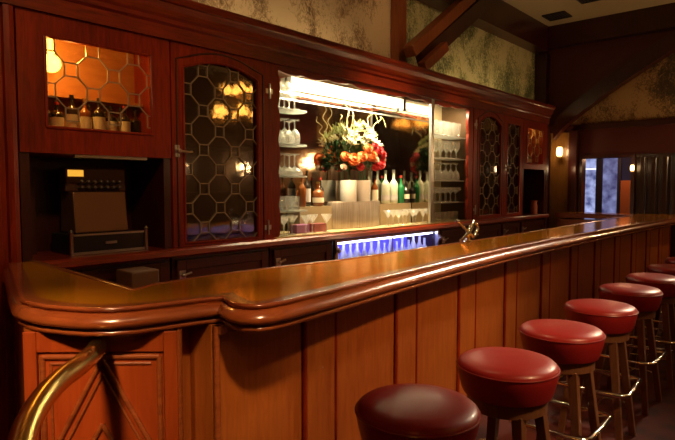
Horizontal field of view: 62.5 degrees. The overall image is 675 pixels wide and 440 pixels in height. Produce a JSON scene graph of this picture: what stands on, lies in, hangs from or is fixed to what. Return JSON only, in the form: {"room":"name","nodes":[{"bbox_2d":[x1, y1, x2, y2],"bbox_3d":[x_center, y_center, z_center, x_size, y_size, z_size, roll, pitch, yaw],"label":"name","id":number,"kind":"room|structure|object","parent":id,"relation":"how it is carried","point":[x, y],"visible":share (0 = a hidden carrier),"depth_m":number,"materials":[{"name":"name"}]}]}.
{"room":"bar","nodes":[
{"label":"bar","id":0,"kind":"room"},
{"bbox_2d":[13,0,471,159],"bbox_3d":[-0.762,-0.853,4.914,0.120,4.120,12.400,3,5,42],"label":"wall","id":1,"kind":"structure","parent":0,"point":[365,25],"depth_m":5.54,"materials":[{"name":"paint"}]},
{"bbox_2d":[0,0,555,123],"bbox_3d":[0.037,-1.402,5.215,0.612,0.260,9.160,3,5,42],"label":"crown molding","id":2,"kind":"structure","parent":1,"relation":"attached to","point":[189,22],"depth_m":4.24,"materials":[{"name":"brown wood"}]},
{"bbox_2d":[391,0,406,62],"bbox_3d":[0.704,-2.095,6.283,0.140,0.993,0.200,3,5,42],"label":"timber post","id":3,"kind":"object","parent":2,"relation":"on","point":[398,7],"visible":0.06,"depth_m":6.24,"materials":[{"name":"brown wood"}]},
{"bbox_2d":[418,41,448,68],"bbox_3d":[1.078,-1.826,6.207,0.090,0.395,0.515,3,5,42],"label":"strut","id":4,"kind":"object","parent":2,"relation":"on","point":[442,48],"visible":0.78,"depth_m":6.16,"materials":[{"name":"brown wood"}]},
{"bbox_2d":[403,0,475,57],"bbox_3d":[1.273,-2.374,6.577,0.140,1.119,1.546,3,5,42],"label":"brace","id":5,"kind":"object","parent":1,"relation":"attached to","point":[450,14],"visible":1,"depth_m":6.34,"materials":[{"name":"brown wood"}]},
{"bbox_2d":[415,0,492,65],"bbox_3d":[1.471,-2.374,6.830,0.100,1.240,1.737,3,5,42],"label":"brace","id":6,"kind":"object","parent":1,"relation":"attached to","point":[478,8],"visible":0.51,"depth_m":6.78,"materials":[{"name":"brown wood"}]},
{"bbox_2d":[406,0,538,99],"bbox_3d":[2.058,-2.392,7.906,0.007,1.398,4.048,3,5,42],"label":"wall panel","id":7,"kind":"object","parent":1,"relation":"attached to","point":[478,56],"depth_m":7.90,"materials":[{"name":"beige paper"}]},
{"bbox_2d":[417,0,547,52],"bbox_3d":[-0.697,-2.698,4.612,0.229,0.399,12.200,3,5,42],"label":"trim","id":8,"kind":"structure","parent":1,"relation":"attached to","point":[502,20],"depth_m":8.11,"materials":[{"name":"brown wood"}]},
{"bbox_2d":[476,308,674,439],"bbox_3d":[3.150,1.340,3.574,7.920,0.100,15.400,3,5,42],"label":"floor","id":9,"kind":"structure","parent":0,"point":[659,424],"depth_m":3.67,"materials":[{"name":"red carpet"}]},
{"bbox_2d":[0,4,21,439],"bbox_3d":[-2.470,0.120,2.546,0.530,2.458,1.710,3,5,42],"label":"wall","id":10,"kind":"structure","parent":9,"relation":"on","point":[10,231],"depth_m":2.97,"materials":[{"name":"brown wood"}]},
{"bbox_2d":[69,258,169,282],"bbox_3d":[-1.578,0.775,3.580,0.536,1.028,0.900,3,5,42],"label":"base cabinet","id":11,"kind":"object","parent":9,"relation":"on","point":[106,272],"visible":0.12,"depth_m":3.50,"materials":[{"name":"brown wood"}]},
{"bbox_2d":[116,266,158,287],"bbox_3d":[-1.220,0.798,3.424,0.200,1.000,0.180,3,5,42],"label":"storage bin","id":12,"kind":"object","parent":9,"relation":"on","point":[133,277],"visible":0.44,"depth_m":3.33,"materials":[{"name":"brown plastic"}]},
{"bbox_2d":[169,248,268,279],"bbox_3d":[-0.981,0.735,4.251,0.536,1.028,0.860,3,5,42],"label":"base cabinet","id":13,"kind":"object","parent":9,"relation":"on","point":[207,264],"visible":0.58,"depth_m":4.03,"materials":[{"name":"brown wood"}]},
{"bbox_2d":[268,241,331,266],"bbox_3d":[-0.443,0.699,4.856,0.536,1.028,0.720,3,5,42],"label":"base cabinet","id":14,"kind":"object","parent":9,"relation":"on","point":[318,251],"visible":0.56,"depth_m":4.66,"materials":[{"name":"brown wood"}]},
{"bbox_2d":[15,218,670,439],"bbox_3d":[1.481,0.683,5.348,1.601,1.002,8.510,3,5,42],"label":"bar counter","id":15,"kind":"object","parent":9,"relation":"on","point":[306,380],"visible":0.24,"depth_m":2.40,"materials":[{"name":"brown wood"}]},
{"bbox_2d":[7,337,106,439],"bbox_3d":[-0.738,0.918,1.489,0.133,0.991,0.925,-1,4,-15],"label":"brass rail","id":16,"kind":"object","parent":15,"relation":"attached to","point":[27,424],"visible":1,"depth_m":1.46,"materials":[{"name":"gold metal"}]},
{"bbox_2d":[3,212,674,336],"bbox_3d":[1.561,0.135,5.260,1.832,0.100,8.530,3,5,42],"label":"countertop","id":17,"kind":"structure","parent":15,"relation":"on","point":[41,296],"depth_m":2.28,"materials":[{"name":"brown wood"}]},
{"bbox_2d":[456,219,478,241],"bbox_3d":[0.963,0.073,4.085,0.064,0.168,0.310,3,5,42],"label":"chrome tap","id":18,"kind":"object","parent":17,"relation":"on","point":[468,234],"visible":1,"depth_m":4.07,"materials":[{"name":"silver"}]},
{"bbox_2d":[331,229,442,259],"bbox_3d":[0.402,0.643,5.803,0.540,1.028,1.780,3,5,42],"label":"cooler","id":19,"kind":"object","parent":9,"relation":"on","point":[432,237],"visible":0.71,"depth_m":5.94,"materials":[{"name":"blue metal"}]},
{"bbox_2d":[25,213,548,268],"bbox_3d":[0.582,0.087,5.961,0.565,0.060,7.425,3,5,42],"label":"countertop","id":20,"kind":"structure","parent":19,"relation":"on","point":[65,261],"depth_m":3.95,"materials":[{"name":"brown wood"}]},
{"bbox_2d":[18,152,171,261],"bbox_3d":[-1.602,-0.099,3.535,0.490,0.597,0.920,3,5,42],"label":"niche","id":21,"kind":"object","parent":20,"relation":"on","point":[147,191],"visible":0.54,"depth_m":3.68,"materials":[{"name":"brown wood"}]},
{"bbox_2d":[13,7,170,159],"bbox_3d":[-1.567,-0.772,3.465,0.442,0.786,0.920,3,5,42],"label":"upper cabinet","id":22,"kind":"object","parent":21,"relation":"on","point":[57,58],"visible":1,"depth_m":3.42,"materials":[{"name":"brown wood"}]},
{"bbox_2d":[50,102,63,125],"bbox_3d":[-1.662,-0.613,3.294,0.073,0.170,0.074,3,5,42],"label":"liquor bottle","id":23,"kind":"object","parent":22,"relation":"on","point":[56,117],"visible":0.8,"depth_m":3.27,"materials":[{"name":"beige glass"}]},
{"bbox_2d":[65,95,78,127],"bbox_3d":[-1.599,-0.642,3.348,0.073,0.220,0.074,3,5,42],"label":"liquor bottle","id":24,"kind":"object","parent":22,"relation":"on","point":[72,114],"visible":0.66,"depth_m":3.33,"materials":[{"name":"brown glass"}]},
{"bbox_2d":[79,98,91,128],"bbox_3d":[-1.552,-0.641,3.417,0.073,0.210,0.074,3,5,42],"label":"liquor bottle","id":25,"kind":"object","parent":22,"relation":"on","point":[85,114],"visible":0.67,"depth_m":3.39,"materials":[{"name":"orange glass"}]},
{"bbox_2d":[48,93,142,107],"bbox_3d":[-1.673,-0.775,3.558,0.120,0.015,0.860,3,5,42],"label":"shelf","id":26,"kind":"object","parent":22,"relation":"attached to","point":[64,98],"depth_m":3.65,"materials":[{"name":"brown wood"}]},
{"bbox_2d":[93,98,105,129],"bbox_3d":[-1.489,-0.649,3.472,0.073,0.220,0.074,3,5,42],"label":"liquor bottle","id":27,"kind":"object","parent":22,"relation":"on","point":[99,120],"visible":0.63,"depth_m":3.45,"materials":[{"name":"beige glass"}]},
{"bbox_2d":[106,106,117,130],"bbox_3d":[-1.441,-0.633,3.542,0.073,0.180,0.074,3,5,42],"label":"liquor bottle","id":28,"kind":"object","parent":22,"relation":"on","point":[113,120],"visible":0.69,"depth_m":3.52,"materials":[{"name":"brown glass"}]},
{"bbox_2d":[118,106,130,131],"bbox_3d":[-1.379,-0.641,3.597,0.073,0.190,0.074,3,5,42],"label":"liquor bottle","id":29,"kind":"object","parent":22,"relation":"on","point":[126,125],"visible":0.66,"depth_m":3.58,"materials":[{"name":"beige glass"}]},
{"bbox_2d":[130,110,141,132],"bbox_3d":[-1.331,-0.635,3.666,0.071,0.170,0.072,3,5,42],"label":"liquor bottle","id":30,"kind":"object","parent":22,"relation":"on","point":[135,122],"visible":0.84,"depth_m":3.64,"materials":[{"name":"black glass"}]},
{"bbox_2d":[51,167,147,255],"bbox_3d":[-1.524,-0.067,3.555,0.323,0.529,0.512,3,5,42],"label":"cash register","id":31,"kind":"object","parent":20,"relation":"on","point":[93,200],"visible":1,"depth_m":3.47,"materials":[{"name":"black plastic"}]},
{"bbox_2d":[168,41,272,247],"bbox_3d":[-0.946,-0.522,4.153,0.480,1.367,0.890,3,5,42],"label":"display cabinet","id":32,"kind":"object","parent":20,"relation":"on","point":[221,105],"visible":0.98,"depth_m":4.29,"materials":[{"name":"brown wood"}]},
{"bbox_2d":[272,64,472,238],"bbox_3d":[0.416,-0.695,5.712,0.485,1.530,3.258,3,5,42],"label":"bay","id":33,"kind":"object","parent":20,"relation":"on","point":[408,140],"visible":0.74,"depth_m":5.95,"materials":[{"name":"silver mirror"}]},
{"bbox_2d":[278,107,306,113],"bbox_3d":[-0.473,-0.923,4.678,0.220,0.012,0.502,3,5,42],"label":"glass shelf","id":34,"kind":"object","parent":33,"relation":"attached to","point":[283,110],"visible":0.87,"depth_m":4.71,"materials":[{"name":"glass"}]},
{"bbox_2d":[279,143,306,147],"bbox_3d":[-0.473,-0.634,4.695,0.220,0.012,0.502,3,5,42],"label":"glass shelf","id":35,"kind":"object","parent":33,"relation":"attached to","point":[280,144],"visible":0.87,"depth_m":4.72,"materials":[{"name":"glass"}]},
{"bbox_2d":[280,209,306,212],"bbox_3d":[-0.473,-0.074,4.728,0.220,0.012,0.502,3,5,42],"label":"glass shelf","id":36,"kind":"object","parent":33,"relation":"attached to","point":[291,210],"visible":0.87,"depth_m":4.81,"materials":[{"name":"glass"}]},
{"bbox_2d":[290,224,309,233],"bbox_3d":[-0.333,0.077,4.909,0.090,0.076,0.160,3,5,42],"label":"box","id":37,"kind":"object","parent":33,"relation":"on","point":[297,228],"visible":0.96,"depth_m":4.87,"materials":[{"name":"purple"}]},
{"bbox_2d":[287,206,331,230],"bbox_3d":[-0.257,-0.016,5.201,0.160,0.225,0.425,3,5,42],"label":"step","id":38,"kind":"structure","parent":33,"relation":"on","point":[325,211],"depth_m":5.11,"materials":[{"name":"brown"}]},
{"bbox_2d":[298,175,305,206],"bbox_3d":[-0.322,-0.265,5.053,0.073,0.290,0.074,3,5,42],"label":"liquor bottle","id":39,"kind":"object","parent":38,"relation":"on","point":[301,189],"visible":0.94,"depth_m":5.03,"materials":[{"name":"orange glass"}]},
{"bbox_2d":[304,171,310,206],"bbox_3d":[-0.284,-0.290,5.139,0.075,0.330,0.076,3,5,42],"label":"liquor bottle","id":40,"kind":"object","parent":38,"relation":"on","point":[306,183],"visible":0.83,"depth_m":5.11,"materials":[{"name":"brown glass"}]},
{"bbox_2d":[312,182,323,205],"bbox_3d":[-0.184,-0.246,5.240,0.111,0.230,0.112,3,5,42],"label":"liquor bottle","id":41,"kind":"object","parent":38,"relation":"on","point":[317,194],"visible":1,"depth_m":5.20,"materials":[{"name":"orange glass"}]},
{"bbox_2d":[308,223,325,231],"bbox_3d":[-0.187,0.067,5.074,0.090,0.076,0.160,3,5,42],"label":"box","id":42,"kind":"object","parent":33,"relation":"on","point":[314,227],"visible":0.8,"depth_m":5.03,"materials":[{"name":"red"}]},
{"bbox_2d":[278,72,399,231],"bbox_3d":[-0.050,-0.675,5.543,0.015,1.509,2.270,3,5,42],"label":"mirror","id":43,"kind":"object","parent":33,"relation":"attached to","point":[320,128],"depth_m":5.45,"materials":[{"name":"silver metal"}]},
{"bbox_2d":[287,76,403,110],"bbox_3d":[0.148,-1.265,5.658,0.058,0.125,1.755,3,5,42],"label":"fluorescent light","id":44,"kind":"object","parent":33,"relation":"attached to","point":[307,85],"visible":1,"depth_m":5.52,"materials":[{"name":"white plastic"}]},
{"bbox_2d":[327,201,379,228],"bbox_3d":[0.174,-0.058,5.610,0.240,0.262,0.770,3,5,42],"label":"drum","id":45,"kind":"object","parent":33,"relation":"on","point":[358,214],"visible":0.78,"depth_m":5.44,"materials":[{"name":"metal"}]},
{"bbox_2d":[340,180,356,201],"bbox_3d":[0.107,-0.288,5.521,0.168,0.214,0.168,3,5,42],"label":"flower vase","id":46,"kind":"object","parent":45,"relation":"on","point":[348,188],"visible":1,"depth_m":5.45,"materials":[{"name":"white ceramic"}]},
{"bbox_2d":[357,180,370,200],"bbox_3d":[0.253,-0.298,5.685,0.168,0.214,0.168,3,5,42],"label":"flower vase","id":47,"kind":"object","parent":45,"relation":"on","point":[363,186],"visible":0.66,"depth_m":5.61,"materials":[{"name":"white ceramic"}]},
{"bbox_2d":[371,176,377,200],"bbox_3d":[0.399,-0.325,5.969,0.077,0.300,0.078,3,5,42],"label":"liquor bottle","id":48,"kind":"object","parent":45,"relation":"on","point":[374,189],"visible":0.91,"depth_m":5.94,"materials":[{"name":"orange glass"}]},
{"bbox_2d":[336,137,380,179],"bbox_3d":[0.231,-0.556,5.668,0.309,0.632,0.681,3,5,42],"label":"foliage","id":49,"kind":"object","parent":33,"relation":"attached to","point":[354,148],"visible":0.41,"depth_m":5.54,"materials":[{"name":"green plant"}]},
{"bbox_2d":[340,151,349,161],"bbox_3d":[0.078,-0.617,5.401,0.099,0.100,0.096,-1,4,-16],"label":"bloom","id":50,"kind":"object","parent":49,"relation":"attached to","point":[344,155],"visible":1,"depth_m":5.38,"materials":[{"name":"orange plant"}]},
{"bbox_2d":[348,153,360,165],"bbox_3d":[0.161,-0.590,5.416,0.126,0.126,0.124,1,4,14],"label":"bloom","id":51,"kind":"object","parent":49,"relation":"attached to","point":[354,159],"visible":0.98,"depth_m":5.39,"materials":[{"name":"orange plant"}]},
{"bbox_2d":[358,151,367,161],"bbox_3d":[0.247,-0.624,5.478,0.110,0.107,0.109,0,3,-6],"label":"bloom","id":52,"kind":"object","parent":49,"relation":"attached to","point":[363,155],"visible":0.8,"depth_m":5.46,"materials":[{"name":"orange plant"}]},
{"bbox_2d":[363,143,372,152],"bbox_3d":[0.308,-0.717,5.552,0.098,0.098,0.098,0,3,8],"label":"bloom","id":53,"kind":"object","parent":49,"relation":"in","point":[368,148],"visible":1,"depth_m":5.53,"materials":[{"name":"orange plant"}]},
{"bbox_2d":[367,150,377,161],"bbox_3d":[0.344,-0.641,5.577,0.121,0.116,0.122,0,3,8],"label":"bloom","id":54,"kind":"object","parent":49,"relation":"attached to","point":[372,156],"visible":0.91,"depth_m":5.55,"materials":[{"name":"orange plant"}]},
{"bbox_2d":[371,163,379,170],"bbox_3d":[0.387,-0.543,5.656,0.094,0.097,0.096,-1,4,-14],"label":"bloom","id":55,"kind":"object","parent":49,"relation":"attached to","point":[375,167],"visible":0.98,"depth_m":5.63,"materials":[{"name":"red plant"}]},
{"bbox_2d":[380,203,410,224],"bbox_3d":[0.582,-0.072,6.144,0.160,0.225,0.572,3,5,42],"label":"step","id":56,"kind":"structure","parent":33,"relation":"on","point":[399,218],"depth_m":6.08,"materials":[{"name":"brown wood"}]},
{"bbox_2d":[381,170,389,203],"bbox_3d":[0.520,-0.358,6.027,0.097,0.360,0.098,3,5,42],"label":"liquor bottle","id":57,"kind":"object","parent":56,"relation":"on","point":[385,186],"visible":1,"depth_m":6.00,"materials":[{"name":"grey glass"}]},
{"bbox_2d":[390,170,397,202],"bbox_3d":[0.619,-0.370,6.139,0.097,0.370,0.098,3,5,42],"label":"liquor bottle","id":58,"kind":"object","parent":56,"relation":"on","point":[393,184],"visible":0.86,"depth_m":6.11,"materials":[{"name":"grey glass"}]},
{"bbox_2d":[398,175,403,202],"bbox_3d":[0.707,-0.344,6.209,0.079,0.310,0.080,3,5,42],"label":"liquor bottle","id":59,"kind":"object","parent":56,"relation":"on","point":[400,186],"visible":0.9,"depth_m":6.18,"materials":[{"name":"green glass"}]},
{"bbox_2d":[404,182,409,202],"bbox_3d":[0.774,-0.313,6.279,0.081,0.240,0.082,3,5,42],"label":"liquor bottle","id":60,"kind":"object","parent":56,"relation":"on","point":[406,190],"visible":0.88,"depth_m":6.25,"materials":[{"name":"black glass"}]},
{"bbox_2d":[399,97,428,223],"bbox_3d":[0.857,-0.718,6.266,0.410,1.509,0.013,3,5,42],"label":"mirror","id":61,"kind":"object","parent":33,"relation":"on","point":[414,120],"depth_m":6.24,"materials":[{"name":"silver mirror"}]},
{"bbox_2d":[434,157,459,160],"bbox_3d":[1.205,-0.727,6.598,0.240,0.012,0.855,3,5,42],"label":"glass shelf","id":62,"kind":"object","parent":33,"relation":"attached to","point":[435,158],"visible":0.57,"depth_m":6.65,"materials":[{"name":"glass"}]},
{"bbox_2d":[434,134,462,139],"bbox_3d":[1.205,-0.986,6.582,0.240,0.012,0.855,3,5,42],"label":"glass shelf","id":63,"kind":"object","parent":33,"relation":"attached to","point":[437,136],"visible":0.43,"depth_m":6.62,"materials":[{"name":"glass"}]},
{"bbox_2d":[472,108,504,219],"bbox_3d":[1.785,-0.711,7.245,0.449,1.378,0.840,3,5,42],"label":"display cabinet","id":64,"kind":"object","parent":20,"relation":"on","point":[488,126],"visible":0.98,"depth_m":7.35,"materials":[{"name":"brown wood"}]},
{"bbox_2d":[503,115,522,216],"bbox_3d":[2.279,-0.737,7.779,0.480,1.367,0.595,3,5,42],"label":"display cabinet","id":65,"kind":"object","parent":20,"relation":"on","point":[513,126],"visible":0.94,"depth_m":7.68,"materials":[{"name":"brown wood"}]},
{"bbox_2d":[522,169,545,215],"bbox_3d":[2.727,-0.423,8.400,0.490,0.667,0.880,3,5,42],"label":"open niche","id":66,"kind":"object","parent":20,"relation":"on","point":[533,181],"visible":0.31,"depth_m":8.60,"materials":[{"name":"brown wood"}]},
{"bbox_2d":[523,119,547,169],"bbox_3d":[2.761,-1.105,8.329,0.442,0.698,0.880,3,5,42],"label":"upper cabinet","id":67,"kind":"object","parent":66,"relation":"on","point":[534,133],"visible":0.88,"depth_m":8.37,"materials":[{"name":"brown wood"}]},
{"bbox_2d":[530,201,537,213],"bbox_3d":[3.008,-0.196,8.512,0.110,0.200,0.110,3,5,42],"label":"ceramic jug","id":68,"kind":"object","parent":20,"relation":"on","point":[533,207],"visible":1,"depth_m":8.47,"materials":[{"name":"brown ceramic"}]},
{"bbox_2d":[338,232,431,243],"bbox_3d":[0.510,0.176,5.679,0.030,0.025,1.660,3,5,42],"label":"lamp","id":69,"kind":"object","parent":19,"relation":"attached to","point":[430,233],"depth_m":5.62,"materials":[{"name":"white"}]},
{"bbox_3d":[0.394,0.543,5.804,0.340,0.012,1.710,3,5,42],"label":"wire shelf","id":70,"kind":"object","parent":19,"relation":"in","visible":0},
{"bbox_2d":[340,244,346,258],"bbox_3d":[0.057,0.392,5.248,0.072,0.355,0.072,3,5,42],"label":"bottle","id":71,"kind":"object","parent":70,"relation":"on","point":[343,254],"visible":0.35,"depth_m":5.22,"materials":[{"name":"white"}]},
{"bbox_2d":[347,244,353,257],"bbox_3d":[0.122,0.398,5.321,0.072,0.335,0.072,3,5,42],"label":"bottle","id":72,"kind":"object","parent":70,"relation":"on","point":[350,254],"visible":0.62,"depth_m":5.30,"materials":[{"name":"white"}]},
{"bbox_2d":[353,242,360,256],"bbox_3d":[0.189,0.383,5.396,0.072,0.355,0.072,3,5,42],"label":"bottle","id":73,"kind":"object","parent":70,"relation":"on","point":[356,253],"visible":0.35,"depth_m":5.37,"materials":[{"name":"white"}]},
{"bbox_2d":[361,242,367,255],"bbox_3d":[0.265,0.388,5.482,0.072,0.335,0.072,3,5,42],"label":"bottle","id":74,"kind":"object","parent":70,"relation":"on","point":[364,252],"visible":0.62,"depth_m":5.46,"materials":[{"name":"white"}]},
{"bbox_2d":[368,241,374,254],"bbox_3d":[0.338,0.383,5.564,0.072,0.335,0.072,3,5,42],"label":"bottle","id":75,"kind":"object","parent":70,"relation":"on","point":[371,251],"visible":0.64,"depth_m":5.54,"materials":[{"name":"white"}]},
{"bbox_2d":[354,383,481,439],"bbox_3d":[0.257,0.985,1.820,0.415,0.817,0.415,3,4,40],"label":"bar stool","id":76,"kind":"object","parent":9,"relation":"on","point":[407,411],"visible":1,"depth_m":1.70,"materials":[{"name":"red leather"}]},
{"bbox_2d":[439,226,467,244],"bbox_3d":[1.237,0.587,6.745,0.536,1.028,0.700,3,5,42],"label":"base cabinet","id":77,"kind":"object","parent":9,"relation":"on","point":[450,235],"visible":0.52,"depth_m":6.51,"materials":[{"name":"brown wood"}]},
{"bbox_2d":[468,223,500,239],"bbox_3d":[1.761,0.552,7.334,0.536,1.028,0.840,3,5,42],"label":"base cabinet","id":78,"kind":"object","parent":9,"relation":"on","point":[486,230],"visible":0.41,"depth_m":7.19,"materials":[{"name":"brown wood"}]},
{"bbox_2d":[456,347,560,439],"bbox_3d":[0.686,0.958,2.274,0.415,0.817,0.415,3,5,43],"label":"bar stool","id":79,"kind":"object","parent":9,"relation":"on","point":[516,385],"visible":0.98,"depth_m":2.12,"materials":[{"name":"red leather"}]},
{"bbox_2d":[500,221,519,235],"bbox_3d":[2.246,0.520,7.879,0.536,1.028,0.580,3,5,42],"label":"base cabinet","id":80,"kind":"object","parent":9,"relation":"on","point":[513,227],"visible":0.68,"depth_m":7.70,"materials":[{"name":"brown wood"}]},
{"bbox_2d":[518,218,543,232],"bbox_3d":[2.744,0.486,8.439,0.536,1.028,0.880,3,5,42],"label":"base cabinet","id":81,"kind":"object","parent":9,"relation":"on","point":[532,224],"visible":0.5,"depth_m":8.25,"materials":[{"name":"brown wood"}]},
{"bbox_2d":[535,53,549,103],"bbox_3d":[3.424,-0.908,9.385,0.190,3.700,0.158,3,5,42],"label":"post","id":82,"kind":"object","parent":9,"relation":"on","point":[542,61],"visible":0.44,"depth_m":9.23,"materials":[{"name":"brown wood"}]},
{"bbox_2d":[543,125,548,228],"bbox_3d":[3.057,-0.250,8.780,0.495,2.458,0.090,3,5,42],"label":"pilaster","id":83,"kind":"object","parent":9,"relation":"on","point":[546,184],"visible":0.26,"depth_m":8.59,"materials":[{"name":"brown wood"}]},
{"bbox_2d":[508,319,612,439],"bbox_3d":[1.111,0.928,2.787,0.415,0.817,0.415,3,5,42],"label":"bar stool","id":84,"kind":"object","parent":9,"relation":"on","point":[575,347],"visible":0.86,"depth_m":2.63,"materials":[{"name":"red leather"}]},
{"bbox_2d":[567,130,578,211],"bbox_3d":[3.820,-0.242,9.056,0.130,2.410,0.095,3,5,42],"label":"post","id":85,"kind":"object","parent":9,"relation":"on","point":[573,134],"visible":0.56,"depth_m":8.98,"materials":[{"name":"brown wood"}]},
{"bbox_2d":[556,299,641,439],"bbox_3d":[1.556,0.896,3.318,0.415,0.817,0.415,3,4,39],"label":"bar stool","id":86,"kind":"object","parent":9,"relation":"on","point":[616,319],"visible":0.82,"depth_m":3.17,"materials":[{"name":"red leather"}]},
{"bbox_2d":[594,283,666,415],"bbox_3d":[2.026,0.863,3.876,0.415,0.817,0.415,3,5,44],"label":"bar stool","id":87,"kind":"object","parent":9,"relation":"on","point":[646,299],"visible":0.79,"depth_m":3.72,"materials":[{"name":"red leather"}]},
{"bbox_2d":[625,273,674,388],"bbox_3d":[2.471,0.834,4.362,0.415,0.817,0.415,3,4,41],"label":"bar stool","id":88,"kind":"object","parent":9,"relation":"on","point":[665,283],"visible":0.69,"depth_m":4.20,"materials":[{"name":"red leather"}]},
{"bbox_2d":[644,264,674,358],"bbox_3d":[2.929,0.804,4.877,0.415,0.817,0.415,3,4,40],"label":"bar stool","id":89,"kind":"object","parent":9,"relation":"on","point":[669,269],"visible":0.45,"depth_m":4.84,"materials":[{"name":"red leather"}]},
{"bbox_2d":[660,257,674,339],"bbox_3d":[3.394,0.773,5.400,0.415,0.817,0.415,3,5,42],"label":"bar stool","id":90,"kind":"object","parent":9,"relation":"on","point":[670,260],"visible":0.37,"depth_m":5.39,"materials":[{"name":"red leather"}]},
{"bbox_2d":[503,0,674,26],"bbox_3d":[2.188,-2.808,2.241,7.920,0.100,12.500,3,5,42],"label":"ceiling","id":91,"kind":"structure","parent":0,"point":[535,9],"depth_m":8.13,"materials":[{"name":"beige paint"}]},
{"bbox_2d":[542,11,571,20],"bbox_3d":[3.359,-3.120,8.508,0.340,0.019,0.340,3,5,42],"label":"ceiling vent","id":92,"kind":"object","parent":91,"relation":"in","point":[562,14],"visible":1,"depth_m":8.50,"materials":[{"name":"black metal"}]},
{"bbox_2d":[577,0,599,3],"bbox_3d":[3.500,-3.071,7.690,0.340,0.019,0.340,3,5,42],"label":"ceiling vent","id":93,"kind":"object","parent":91,"relation":"in","point":[579,1],"visible":1,"depth_m":7.81,"materials":[{"name":"black metal"}]},
{"bbox_2d":[539,30,674,228],"bbox_3d":[6.356,-0.975,6.962,7.800,4.120,0.120,3,5,42],"label":"wall","id":94,"kind":"structure","parent":0,"point":[574,70],"depth_m":8.79,"materials":[{"name":"red wood"}]},
{"bbox_2d":[549,132,568,227],"bbox_3d":[3.688,-0.255,9.261,0.300,2.370,0.047,3,5,42],"label":"wall panel","id":95,"kind":"object","parent":94,"relation":"attached to","point":[558,168],"visible":0.5,"depth_m":9.23,"materials":[{"name":"brown wood"}]},
{"bbox_2d":[556,147,562,158],"bbox_3d":[3.649,-1.099,9.121,0.100,0.192,0.140,3,5,42],"label":"wall sconce","id":96,"kind":"object","parent":95,"relation":"attached to","point":[559,151],"visible":1,"depth_m":9.07,"materials":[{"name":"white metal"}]},
{"bbox_2d":[578,154,635,213],"bbox_3d":[4.277,-0.028,8.853,0.820,2.005,0.180,3,5,42],"label":"trim","id":97,"kind":"structure","parent":94,"relation":"attached to","point":[582,169],"depth_m":8.90,"materials":[{"name":"brown wood"}]},
{"bbox_2d":[548,2,674,49],"bbox_3d":[6.252,-2.854,6.741,7.789,0.339,0.179,3,5,42],"label":"trim","id":98,"kind":"structure","parent":94,"relation":"attached to","point":[660,18],"depth_m":8.45,"materials":[{"name":"brown wood"}]},
{"bbox_2d":[551,118,674,131],"bbox_3d":[6.397,-1.365,6.797,7.530,0.080,0.034,3,5,42],"label":"trim","id":99,"kind":"structure","parent":94,"relation":"attached to","point":[671,120],"depth_m":8.56,"materials":[{"name":"brown wood"}]},
{"bbox_2d":[553,30,674,139],"bbox_3d":[4.295,-2.067,8.495,1.900,1.560,0.180,3,5,42],"label":"brace","id":100,"kind":"object","parent":94,"relation":"attached to","point":[663,48],"visible":1,"depth_m":8.45,"materials":[{"name":"brown wood"}]},
{"bbox_2d":[571,52,674,124],"bbox_3d":[5.489,-2.083,7.578,5.000,1.240,0.011,3,5,42],"label":"wall panel","id":101,"kind":"object","parent":94,"relation":"attached to","point":[651,94],"depth_m":8.37,"materials":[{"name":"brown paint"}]},
{"bbox_2d":[634,153,674,256],"bbox_3d":[6.841,0.116,6.480,6.150,2.000,0.048,3,5,42],"label":"curtain","id":102,"kind":"object","parent":94,"relation":"attached to","point":[655,172],"depth_m":8.29,"materials":[{"name":"brown fabric"}]},
{"bbox_2d":[620,180,630,212],"bbox_3d":[5.568,0.088,10.158,0.730,1.620,0.150,3,5,42],"label":"wall","id":103,"kind":"structure","parent":0,"point":[625,184],"depth_m":10.26,"materials":[{"name":"orange paint"}]},
{"bbox_2d":[585,158,621,218],"bbox_3d":[4.937,-0.212,10.734,0.960,2.150,0.060,3,5,42],"label":"glazed door","id":104,"kind":"structure","parent":103,"relation":"in","point":[603,178],"depth_m":10.58,"materials":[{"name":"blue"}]},
{"bbox_2d":[622,158,630,179],"bbox_3d":[5.765,-0.445,10.854,3.000,2.600,0.100,3,5,42],"label":"wall","id":105,"kind":"structure","parent":0,"point":[626,162],"depth_m":10.86,"materials":[{"name":"grey"}]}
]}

